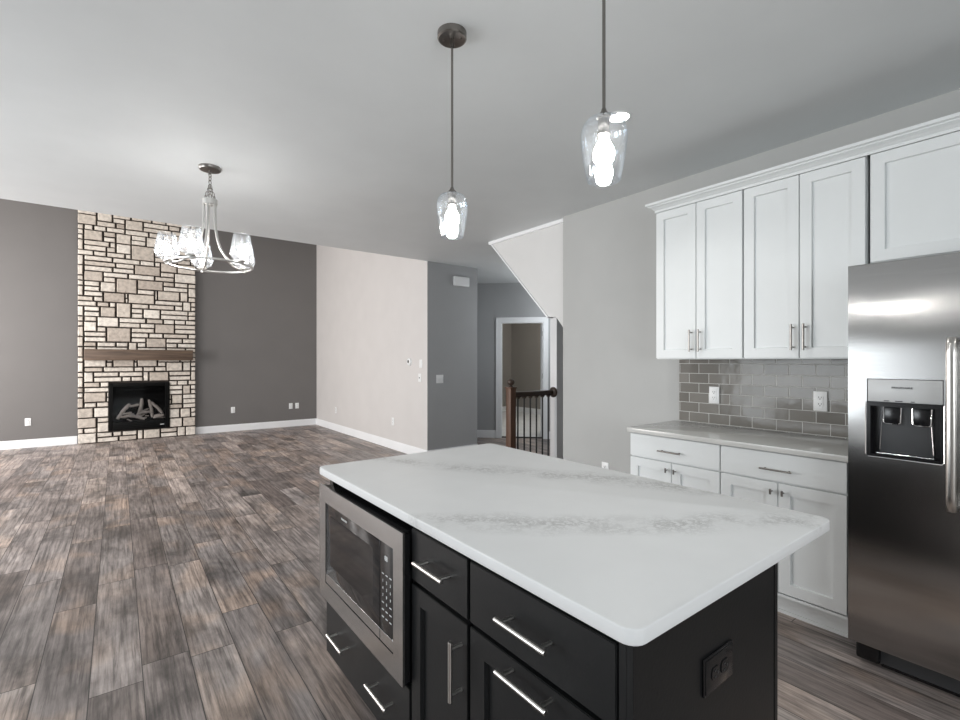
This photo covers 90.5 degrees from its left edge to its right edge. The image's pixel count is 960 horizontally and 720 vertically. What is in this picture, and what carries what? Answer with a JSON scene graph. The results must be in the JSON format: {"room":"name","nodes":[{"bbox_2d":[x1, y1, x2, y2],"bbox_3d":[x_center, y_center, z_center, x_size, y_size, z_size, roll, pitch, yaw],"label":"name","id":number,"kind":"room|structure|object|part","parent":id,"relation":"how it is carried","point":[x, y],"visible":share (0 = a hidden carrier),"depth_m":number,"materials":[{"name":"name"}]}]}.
{"room":"kitchen","nodes":[
{"label":"kitchen","id":0,"kind":"room"},
{"bbox_2d":[0,199,316,443],"bbox_3d":[-6.289,-0.840,8.189,7.120,4.420,0.150,0,0,-37],"label":"wall","id":1,"kind":"structure","parent":0,"point":[256,329],"depth_m":8.94,"materials":[{"name":"grey paint"}]},
{"bbox_2d":[25,418,30,425],"bbox_3d":[-7.097,0.966,7.473,0.072,0.118,0.010,0,0,-37],"label":"wall outlet","id":2,"kind":"object","parent":1,"relation":"attached to","point":[27,420],"visible":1,"depth_m":7.47,"materials":[{"name":"white plastic"}]},
{"bbox_2d":[0,418,315,449],"bbox_3d":[-6.292,1.305,8.082,6.984,0.130,0.016,0,0,-37],"label":"baseboard","id":3,"kind":"structure","parent":1,"relation":"attached to","point":[29,443],"depth_m":8.95,"materials":[{"name":"white paint"}]},
{"bbox_2d":[317,245,426,449],"bbox_3d":[-2.069,-0.790,8.425,0.120,4.320,4.589,0,0,-37],"label":"wall","id":4,"kind":"structure","parent":0,"point":[372,307],"depth_m":8.01,"materials":[{"name":"paint"}]},
{"bbox_2d":[316,418,426,453],"bbox_3d":[-2.122,1.305,8.383,0.016,0.130,4.590,0,0,-37],"label":"baseboard","id":5,"kind":"structure","parent":4,"relation":"attached to","point":[395,445],"depth_m":7.94,"materials":[{"name":"white paint"}]},
{"bbox_2d":[407,358,411,365],"bbox_3d":[-1.037,0.020,6.954,0.023,0.112,0.112,0,0,-37],"label":"thermostat","id":6,"kind":"object","parent":4,"relation":"attached to","point":[409,361],"visible":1,"depth_m":6.94,"materials":[{"name":"white plastic"}]},
{"bbox_2d":[427,261,476,449],"bbox_3d":[-0.419,0.000,6.871,0.859,2.740,0.120,0,0,-37],"label":"wall","id":7,"kind":"structure","parent":0,"point":[451,309],"depth_m":6.80,"materials":[{"name":"grey paint"}]},
{"bbox_2d":[436,375,442,382],"bbox_3d":[-0.564,0.260,6.681,0.118,0.118,0.008,0,0,-37],"label":"wall switch","id":8,"kind":"object","parent":7,"relation":"attached to","point":[439,378],"visible":1,"depth_m":6.67,"materials":[{"name":"white plastic"}]},
{"bbox_2d":[427,444,477,451],"bbox_3d":[-0.378,1.305,6.817,0.860,0.130,0.016,0,0,-37],"label":"baseboard","id":9,"kind":"structure","parent":7,"relation":"attached to","point":[472,444],"depth_m":6.79,"materials":[{"name":"white paint"}]},
{"bbox_2d":[453,276,468,286],"bbox_3d":[-0.269,-1.140,6.879,0.270,0.140,0.050,0,0,-37],"label":"door chime","id":10,"kind":"object","parent":7,"relation":"attached to","point":[457,280],"visible":1,"depth_m":6.85,"materials":[{"name":"white plastic"}]},
{"bbox_2d":[0,0,959,283],"bbox_3d":[-0.137,-1.445,4.924,13.250,0.150,14.000,0,0,-37],"label":"ceiling","id":11,"kind":"structure","parent":0,"point":[324,122],"depth_m":2.51,"materials":[{"name":"paint"}]},
{"bbox_2d":[154,163,253,273],"bbox_3d":[-1.931,-1.015,3.389,0.643,0.710,0.630,0,0,-37],"label":"chandelier","id":12,"kind":"object","parent":11,"relation":"hanging from","point":[211,169],"visible":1,"depth_m":3.35,"materials":[{"name":"grey metal"}]},
{"bbox_2d":[161,254,172,264],"bbox_3d":[-2.154,-0.694,3.274,0.068,0.068,0.067,0,0,-37],"label":"socket","id":13,"kind":"object","parent":12,"relation":"attached to","point":[170,261],"depth_m":3.27,"materials":[{"name":"silver metal"}]},
{"bbox_3d":[-2.154,-0.766,3.274,0.046,0.076,0.045,0,0,-37],"label":"light bulb","id":14,"kind":"part","parent":12,"relation":"part of","materials":[{"name":"white glass"}]},
{"bbox_3d":[-2.049,-0.894,3.320,0.230,0.452,0.015,0,0,-23],"label":"arm","id":15,"kind":"part","parent":12,"relation":"part of","materials":[{"name":"silver metal"}]},
{"bbox_2d":[185,249,196,259],"bbox_3d":[-1.891,-0.694,3.118,0.068,0.068,0.067,0,0,-37],"label":"socket","id":16,"kind":"object","parent":12,"relation":"attached to","point":[191,255],"depth_m":3.11,"materials":[{"name":"silver metal"}]},
{"bbox_3d":[-1.891,-0.766,3.118,0.046,0.076,0.045,0,0,-37],"label":"light bulb","id":17,"kind":"part","parent":12,"relation":"part of","materials":[{"name":"white glass"}]},
{"bbox_3d":[-1.902,-0.894,3.232,0.015,0.452,0.230,0,0,-5],"label":"arm","id":18,"kind":"part","parent":12,"relation":"part of","materials":[{"name":"silver metal"}]},
{"bbox_2d":[197,263,206,272],"bbox_3d":[-2.087,-0.694,3.572,0.068,0.068,0.067,0,0,-37],"label":"socket","id":19,"kind":"object","parent":12,"relation":"attached to","point":[200,269],"depth_m":3.56,"materials":[{"name":"silver metal"}]},
{"bbox_3d":[-2.011,-0.894,3.486,0.015,0.452,0.230,0,0,-41],"label":"arm","id":20,"kind":"part","parent":12,"relation":"part of","materials":[{"name":"silver metal"}]},
{"bbox_3d":[-1.912,-1.237,3.375,0.068,0.195,0.063,0,0,-37],"label":"chain","id":21,"kind":"part","parent":12,"relation":"part of","materials":[{"name":"grey metal"}]},
{"bbox_3d":[-1.773,-0.894,3.345,0.230,0.453,0.015,0,0,13],"label":"arm","id":22,"kind":"part","parent":12,"relation":"part of","materials":[{"name":"silver metal"}]},
{"bbox_3d":[-1.841,-0.894,3.502,0.014,0.452,0.229,0,0,31],"label":"arm","id":23,"kind":"part","parent":12,"relation":"part of","materials":[{"name":"silver metal"}]},
{"bbox_2d":[236,256,246,265],"bbox_3d":[-1.662,-0.694,3.320,0.068,0.068,0.067,0,0,-37],"label":"socket","id":24,"kind":"object","parent":12,"relation":"attached to","point":[241,262],"depth_m":3.31,"materials":[{"name":"silver metal"}]},
{"bbox_3d":[-1.662,-0.766,3.320,0.046,0.076,0.045,0,0,-37],"label":"light bulb","id":25,"kind":"part","parent":12,"relation":"part of","materials":[{"name":"white glass"}]},
{"bbox_2d":[239,265,248,272],"bbox_3d":[-1.782,-0.694,3.601,0.068,0.068,0.067,0,0,-37],"label":"socket","id":26,"kind":"object","parent":12,"relation":"attached to","point":[241,270],"depth_m":3.59,"materials":[{"name":"silver metal"}]},
{"bbox_2d":[436,23,467,235],"bbox_3d":[-0.117,-0.943,1.992,0.131,0.854,0.131,0,0,-15],"label":"pendant light","id":27,"kind":"object","parent":11,"relation":"hanging from","point":[449,35],"visible":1,"depth_m":1.98,"materials":[{"name":"clear glass"}]},
{"bbox_2d":[447,187,456,206],"bbox_3d":[-0.117,-0.686,1.992,0.040,0.077,0.040,0,0,-37],"label":"socket","id":28,"kind":"object","parent":27,"relation":"attached to","point":[452,194],"depth_m":1.98,"materials":[{"name":"grey metal"}]},
{"bbox_3d":[-0.117,-1.032,1.992,0.017,0.624,0.017,0,0,-37],"label":"rod","id":29,"kind":"part","parent":27,"relation":"part of","materials":[{"name":"grey metal"}]},
{"bbox_3d":[-0.117,-0.605,1.992,0.061,0.090,0.061,0,0,-37],"label":"light bulb","id":30,"kind":"part","parent":27,"relation":"part of","materials":[{"name":"white glass"}]},
{"bbox_3d":[-0.117,-0.607,1.992,0.131,0.182,0.131,0,0,-37],"label":"lamp shade","id":31,"kind":"part","parent":27,"relation":"part of","materials":[{"name":"clear glass"}]},
{"bbox_2d":[581,0,627,179],"bbox_3d":[0.356,-0.943,1.370,0.131,0.854,0.131,0,0,-15],"label":"pendant light","id":32,"kind":"object","parent":11,"relation":"hanging from","point":[603,154],"visible":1,"depth_m":1.36,"materials":[{"name":"clear glass"}]},
{"bbox_2d":[597,108,610,137],"bbox_3d":[0.356,-0.686,1.370,0.040,0.077,0.040,0,0,-37],"label":"socket","id":33,"kind":"object","parent":32,"relation":"attached to","point":[603,119],"depth_m":1.36,"materials":[{"name":"grey metal"}]},
{"bbox_3d":[0.356,-1.032,1.370,0.017,0.624,0.017,0,0,-37],"label":"rod","id":34,"kind":"part","parent":32,"relation":"part of","materials":[{"name":"grey metal"}]},
{"bbox_3d":[0.356,-0.605,1.370,0.061,0.090,0.061,0,0,-37],"label":"light bulb","id":35,"kind":"part","parent":32,"relation":"part of","materials":[{"name":"white glass"}]},
{"bbox_3d":[0.356,-0.607,1.370,0.131,0.182,0.131,0,0,-37],"label":"lamp shade","id":36,"kind":"part","parent":32,"relation":"part of","materials":[{"name":"clear glass"}]},
{"bbox_2d":[610,111,630,122],"bbox_3d":[0.781,-1.367,2.676,0.132,0.006,0.132,0,0,-37],"label":"recessed light","id":37,"kind":"object","parent":11,"relation":"in","point":[623,115],"visible":0.8,"depth_m":2.67,"materials":[{"name":"white plastic"}]},
{"bbox_2d":[0,411,959,719],"bbox_3d":[-0.077,1.413,4.970,13.100,0.114,14.000,0,0,-37],"label":"floor","id":38,"kind":"structure","parent":0,"point":[175,577],"depth_m":2.76,"materials":[{"name":"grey wood"}]},
{"bbox_2d":[78,210,194,443],"bbox_3d":[-5.876,-0.670,8.232,1.662,4.080,0.278,0,0,-37],"label":"stone fireplace","id":39,"kind":"object","parent":38,"relation":"on","point":[136,310],"visible":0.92,"depth_m":8.20,"materials":[{"name":"beige stone"}]},
{"bbox_2d":[325,481,415,719],"bbox_3d":[-0.209,0.928,1.927,0.657,0.884,0.740,0,0,-37],"label":"base cabinet","id":40,"kind":"object","parent":38,"relation":"on","point":[385,698],"visible":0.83,"depth_m":1.71,"materials":[{"name":"black paint"}]},
{"bbox_3d":[-0.566,1.119,1.888,0.042,0.012,0.155,0,0,-37],"label":"handle","id":41,"kind":"part","parent":40,"relation":"part of","materials":[{"name":"silver metal"}]},
{"bbox_2d":[319,483,412,687],"bbox_3d":[-0.257,0.767,1.895,0.512,0.484,0.747,0,0,-37],"label":"microwave","id":42,"kind":"object","parent":40,"relation":"in","point":[365,551],"visible":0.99,"depth_m":1.64,"materials":[{"name":"silver metal"}]},
{"bbox_3d":[-0.483,0.738,1.779,0.006,0.290,0.506,0,0,-37],"label":"door","id":43,"kind":"part","parent":42,"relation":"part of","materials":[{"name":"black glass"}]},
{"bbox_3d":[-0.484,0.902,1.779,0.007,0.036,0.506,0,0,-37],"label":"door trim","id":44,"kind":"part","parent":42,"relation":"part of","materials":[{"name":"silver metal"}]},
{"bbox_3d":[-0.298,0.738,1.536,0.006,0.289,0.094,0,0,-37],"label":"control panel","id":45,"kind":"part","parent":42,"relation":"part of","materials":[{"name":"black plastic"}]},
{"bbox_3d":[-0.430,1.129,1.761,0.020,0.232,0.731,0,0,-37],"label":"drawer","id":46,"kind":"part","parent":40,"relation":"part of","materials":[{"name":"black paint"}]},
{"bbox_3d":[-0.338,1.119,1.588,0.042,0.012,0.155,0,0,-37],"label":"handle","id":47,"kind":"part","parent":40,"relation":"part of","materials":[{"name":"silver metal"}]},
{"bbox_2d":[320,443,829,645],"bbox_3d":[0.158,0.471,1.713,0.954,0.030,1.583,0,0,-37],"label":"countertop","id":48,"kind":"structure","parent":40,"relation":"on","point":[630,557],"depth_m":1.30,"materials":[{"name":"white stone"}]},
{"bbox_2d":[412,528,473,719],"bbox_3d":[0.107,0.928,1.512,0.657,0.884,0.302,0,0,-37],"label":"base cabinet","id":49,"kind":"object","parent":38,"relation":"on","point":[441,624],"visible":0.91,"depth_m":1.34,"materials":[{"name":"black paint"}]},
{"bbox_3d":[-0.135,0.585,1.323,0.042,0.012,0.150,0,0,-37],"label":"handle","id":50,"kind":"part","parent":49,"relation":"part of","materials":[{"name":"silver metal"}]},
{"bbox_3d":[-0.113,0.590,1.345,0.020,0.155,0.292,0,0,-37],"label":"drawer","id":51,"kind":"part","parent":49,"relation":"part of","materials":[{"name":"black paint"}]},
{"bbox_3d":[-0.065,0.800,1.230,0.042,0.155,0.012,0,0,-37],"label":"handle","id":52,"kind":"part","parent":49,"relation":"part of","materials":[{"name":"silver metal"}]},
{"bbox_2d":[505,379,556,455],"bbox_3d":[0.670,0.798,6.152,0.798,1.143,0.140,0,0,-37],"label":"stair railing","id":53,"kind":"object","parent":38,"relation":"on","point":[512,395],"visible":0.67,"depth_m":6.01,"materials":[{"name":"brown wood"}]},
{"bbox_3d":[0.387,0.851,5.952,0.106,1.038,0.106,0,0,-37],"label":"newel post","id":54,"kind":"part","parent":53,"relation":"part of","materials":[{"name":"brown wood"}]},
{"bbox_3d":[0.700,0.440,6.190,0.695,0.090,0.060,0,0,-37],"label":"handrail","id":55,"kind":"part","parent":53,"relation":"part of","materials":[{"name":"brown wood"}]},
{"bbox_2d":[470,561,777,719],"bbox_3d":[0.347,0.928,1.198,0.657,0.884,0.486,0,0,-37],"label":"base cabinet","id":56,"kind":"object","parent":38,"relation":"on","point":[531,659],"depth_m":1.02,"materials":[{"name":"black paint"}]},
{"bbox_3d":[0.093,0.585,1.023,0.042,0.012,0.160,0,0,-37],"label":"handle","id":57,"kind":"part","parent":56,"relation":"part of","materials":[{"name":"silver metal"}]},
{"bbox_3d":[0.095,0.703,1.021,0.042,0.012,0.160,0,0,-37],"label":"handle","id":58,"kind":"part","parent":56,"relation":"part of","materials":[{"name":"silver metal"}]},
{"bbox_3d":[0.118,0.964,1.042,0.020,0.572,0.447,0,0,-37],"label":"door","id":59,"kind":"part","parent":56,"relation":"part of","materials":[{"name":"black paint"}]},
{"bbox_3d":[0.500,0.928,1.029,0.607,0.884,0.030,0,0,-37],"label":"island end panel","id":60,"kind":"part","parent":56,"relation":"part of","materials":[{"name":"black wood"}]},
{"bbox_2d":[702,639,732,697],"bbox_3d":[0.505,0.651,1.007,0.122,0.078,0.010,0,0,-37],"label":"island outlet","id":61,"kind":"object","parent":56,"relation":"attached to","point":[717,667],"visible":1,"depth_m":1.00,"materials":[{"name":"black plastic"}]},
{"bbox_2d":[711,665,719,680],"bbox_3d":[0.491,0.651,0.993,0.033,0.027,0.004,0,0,-37],"label":"receptacle","id":62,"kind":"object","parent":61,"relation":"attached to","point":[715,669],"depth_m":0.99,"materials":[{"name":"black plastic"}]},
{"bbox_2d":[721,657,728,672],"bbox_3d":[0.523,0.651,1.017,0.033,0.027,0.004,0,0,-37],"label":"receptacle","id":63,"kind":"object","parent":61,"relation":"attached to","point":[724,660],"depth_m":1.01,"materials":[{"name":"black plastic"}]},
{"bbox_2d":[631,432,721,493],"bbox_3d":[1.431,0.928,3.181,0.625,0.884,0.610,0,0,-37],"label":"base cabinet","id":64,"kind":"object","parent":38,"relation":"on","point":[688,463],"visible":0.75,"depth_m":2.98,"materials":[{"name":"white paint"}]},
{"bbox_3d":[1.127,0.940,3.141,0.020,0.576,0.302,0,0,-37],"label":"door","id":65,"kind":"part","parent":64,"relation":"part of","materials":[{"name":"white paint"}]},
{"bbox_3d":[1.195,0.580,3.005,0.037,0.010,0.155,0,0,-37],"label":"handle","id":66,"kind":"part","parent":64,"relation":"part of","materials":[{"name":"grey metal"}]},
{"bbox_3d":[1.220,0.568,3.020,0.020,0.148,0.606,0,0,-37],"label":"drawer","id":67,"kind":"part","parent":64,"relation":"part of","materials":[{"name":"white paint"}]},
{"bbox_3d":[1.312,0.940,2.898,0.020,0.576,0.302,0,0,-37],"label":"door","id":68,"kind":"part","parent":64,"relation":"part of","materials":[{"name":"white paint"}]},
{"bbox_2d":[627,420,847,461],"bbox_3d":[1.621,0.471,2.945,0.612,0.030,1.260,0,0,-37],"label":"countertop","id":69,"kind":"structure","parent":64,"relation":"on","point":[829,448],"depth_m":2.78,"materials":[{"name":"grey stone"}]},
{"bbox_2d":[721,445,847,637],"bbox_3d":[1.801,0.928,2.695,0.625,0.884,0.607,0,0,-37],"label":"base cabinet","id":70,"kind":"object","parent":38,"relation":"on","point":[812,580],"visible":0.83,"depth_m":2.43,"materials":[{"name":"white paint"}]},
{"bbox_3d":[1.498,0.940,2.655,0.020,0.576,0.300,0,0,-37],"label":"door","id":71,"kind":"part","parent":70,"relation":"part of","materials":[{"name":"white paint"}]},
{"bbox_3d":[1.565,0.580,2.519,0.037,0.010,0.155,0,0,-37],"label":"handle","id":72,"kind":"part","parent":70,"relation":"part of","materials":[{"name":"grey metal"}]},
{"bbox_3d":[1.589,0.568,2.534,0.020,0.148,0.603,0,0,-37],"label":"drawer","id":73,"kind":"part","parent":70,"relation":"part of","materials":[{"name":"white paint"}]},
{"bbox_3d":[1.681,0.940,2.413,0.020,0.576,0.300,0,0,-37],"label":"door","id":74,"kind":"part","parent":70,"relation":"part of","materials":[{"name":"white paint"}]},
{"bbox_2d":[848,252,959,696],"bbox_3d":[2.193,0.474,1.970,0.803,1.792,0.916,0,0,-37],"label":"refrigerator","id":75,"kind":"object","parent":38,"relation":"on","point":[904,314],"visible":1,"depth_m":1.98,"materials":[{"name":"grey metal"}]},
{"bbox_3d":[1.783,0.129,1.996,0.055,0.097,0.239,0,0,-37],"label":"dispenser panel","id":76,"kind":"part","parent":75,"relation":"part of","materials":[{"name":"grey plastic"}]},
{"bbox_3d":[1.826,0.247,1.841,0.063,0.680,0.030,0,0,-37],"label":"handle","id":77,"kind":"part","parent":75,"relation":"part of","materials":[{"name":"silver metal"}]},
{"bbox_2d":[502,324,510,406],"bbox_3d":[-0.870,0.000,11.670,4.240,2.740,0.120,0,0,-37],"label":"wall","id":78,"kind":"structure","parent":0,"point":[506,328],"depth_m":12.78,"materials":[{"name":"beige paint"}]},
{"bbox_2d":[477,283,549,430],"bbox_3d":[1.839,0.000,8.303,6.200,2.740,0.120,0,0,8],"label":"wall","id":79,"kind":"structure","parent":0,"point":[494,300],"depth_m":8.46,"materials":[{"name":"grey paint"}]},
{"bbox_2d":[477,430,549,438],"bbox_3d":[0.740,1.305,8.383,4.000,0.130,0.016,0,0,8],"label":"baseboard","id":80,"kind":"structure","parent":79,"relation":"attached to","point":[480,433],"depth_m":8.46,"materials":[{"name":"white paint"}]},
{"bbox_2d":[496,317,547,438],"bbox_3d":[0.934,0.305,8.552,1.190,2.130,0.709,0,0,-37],"label":"door frame","id":81,"kind":"structure","parent":79,"relation":"in","point":[504,320],"depth_m":8.42,"materials":[{"name":"white paint"}]},
{"bbox_2d":[511,323,542,408],"bbox_3d":[3.022,0.000,10.159,0.120,2.740,7.500,0,0,-37],"label":"wall","id":82,"kind":"structure","parent":0,"point":[525,338],"depth_m":12.43,"materials":[{"name":"beige paint"}]},
{"bbox_2d":[502,406,540,413],"bbox_3d":[1.363,1.300,8.739,4.240,0.140,7.250,0,0,-37],"label":"baseboard","id":83,"kind":"structure","parent":82,"relation":"attached to","point":[527,410],"depth_m":12.37,"materials":[{"name":"white paint"}]},
{"bbox_2d":[493,223,562,326],"bbox_3d":[0.504,-0.828,5.060,0.065,1.085,1.180,0,0,-37],"label":"wall","id":84,"kind":"structure","parent":0,"point":[536,258],"depth_m":4.85,"materials":[{"name":"paint"}]},
{"bbox_2d":[491,245,552,317],"bbox_3d":[0.425,-0.897,5.160,0.080,0.945,0.945,0,0,-37],"label":"trim","id":85,"kind":"structure","parent":84,"relation":"attached to","point":[521,283],"depth_m":5.07,"materials":[{"name":"white paint"}]},
{"bbox_2d":[489,218,562,244],"bbox_3d":[0.467,-1.353,5.039,0.020,0.035,1.190,0,0,-37],"label":"trim","id":86,"kind":"structure","parent":84,"relation":"attached to","point":[559,221],"depth_m":4.98,"materials":[{"name":"white paint"}]},
{"bbox_2d":[550,317,562,458],"bbox_3d":[1.320,0.000,6.650,0.840,2.740,0.120,0,0,-37],"label":"wall","id":87,"kind":"structure","parent":0,"point":[556,329],"depth_m":6.39,"materials":[{"name":"white paint"}]},
{"bbox_2d":[563,89,959,473],"bbox_3d":[2.697,0.000,2.136,0.120,2.740,6.130,0,0,-37],"label":"wall","id":88,"kind":"structure","parent":0,"point":[614,380],"depth_m":4.02,"materials":[{"name":"grey paint"}]},
{"bbox_2d":[602,462,608,468],"bbox_3d":[1.088,0.945,4.141,0.010,0.118,0.072,0,0,-37],"label":"wall outlet","id":89,"kind":"object","parent":88,"relation":"attached to","point":[605,465],"visible":0.44,"depth_m":4.13,"materials":[{"name":"white plastic"}]},
{"bbox_2d":[656,190,744,358],"bbox_3d":[1.544,-0.525,3.221,0.396,1.033,0.588,0,0,-37],"label":"upper cabinet","id":90,"kind":"object","parent":88,"relation":"attached to","point":[700,245],"visible":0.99,"depth_m":3.10,"materials":[{"name":"white paint"}]},
{"bbox_3d":[1.337,-0.525,3.246,0.020,1.021,0.288,0,0,-37],"label":"door","id":91,"kind":"part","parent":90,"relation":"part of","materials":[{"name":"white paint"}]},
{"bbox_3d":[1.384,-0.130,3.136,0.038,0.145,0.012,0,0,-37],"label":"handle","id":92,"kind":"part","parent":90,"relation":"part of","materials":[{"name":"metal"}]},
{"bbox_3d":[1.420,-0.130,3.088,0.038,0.145,0.012,0,0,-37],"label":"handle","id":93,"kind":"part","parent":90,"relation":"part of","materials":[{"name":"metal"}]},
{"bbox_3d":[1.513,-0.525,3.013,0.020,1.021,0.288,0,0,-37],"label":"door","id":94,"kind":"part","parent":90,"relation":"part of","materials":[{"name":"white paint"}]},
{"bbox_2d":[679,359,847,438],"bbox_3d":[1.881,0.223,3.094,0.018,0.464,1.242,0,0,-37],"label":"tile backsplash","id":95,"kind":"structure","parent":88,"relation":"attached to","point":[776,395],"depth_m":3.09,"materials":[{"name":"tile"}]},
{"bbox_2d":[709,386,718,403],"bbox_3d":[1.653,0.244,3.361,0.010,0.118,0.072,0,0,-37],"label":"wall outlet","id":96,"kind":"object","parent":95,"relation":"attached to","point":[713,391],"visible":1,"depth_m":3.36,"materials":[{"name":"white plastic"}]},
{"bbox_2d":[813,391,827,410],"bbox_3d":[2.040,0.244,2.854,0.010,0.118,0.072,0,0,-37],"label":"wall outlet","id":97,"kind":"object","parent":95,"relation":"attached to","point":[820,398],"visible":1,"depth_m":2.85,"materials":[{"name":"white plastic"}]},
{"bbox_2d":[744,156,869,358],"bbox_3d":[1.905,-0.525,2.748,0.396,1.033,0.597,0,0,-37],"label":"upper cabinet","id":98,"kind":"object","parent":88,"relation":"attached to","point":[803,232],"visible":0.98,"depth_m":2.63,"materials":[{"name":"white paint"}]},
{"bbox_3d":[1.695,-0.525,2.775,0.020,1.021,0.292,0,0,-37],"label":"door","id":99,"kind":"part","parent":98,"relation":"part of","materials":[{"name":"white paint"}]},
{"bbox_3d":[1.744,-0.130,2.663,0.038,0.145,0.012,0,0,-37],"label":"handle","id":100,"kind":"part","parent":98,"relation":"part of","materials":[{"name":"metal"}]},
{"bbox_3d":[1.780,-0.130,2.615,0.038,0.145,0.012,0,0,-37],"label":"handle","id":101,"kind":"part","parent":98,"relation":"part of","materials":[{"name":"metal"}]},
{"bbox_3d":[1.875,-0.525,2.539,0.020,1.021,0.292,0,0,-37],"label":"door","id":102,"kind":"part","parent":98,"relation":"part of","materials":[{"name":"white paint"}]},
{"bbox_2d":[870,131,959,262],"bbox_3d":[2.375,-0.765,2.131,0.396,0.553,0.930,0,0,-37],"label":"upper cabinet","id":103,"kind":"object","parent":88,"relation":"attached to","point":[915,187],"visible":0.96,"depth_m":2.27,"materials":[{"name":"white paint"}]},
{"bbox_2d":[645,112,959,213],"bbox_3d":[1.992,-1.070,2.624,0.410,0.064,2.181,0,0,-37],"label":"crown molding","id":104,"kind":"structure","parent":103,"relation":"attached to","point":[948,124],"depth_m":2.55,"materials":[{"name":"white paint"}]}
]}

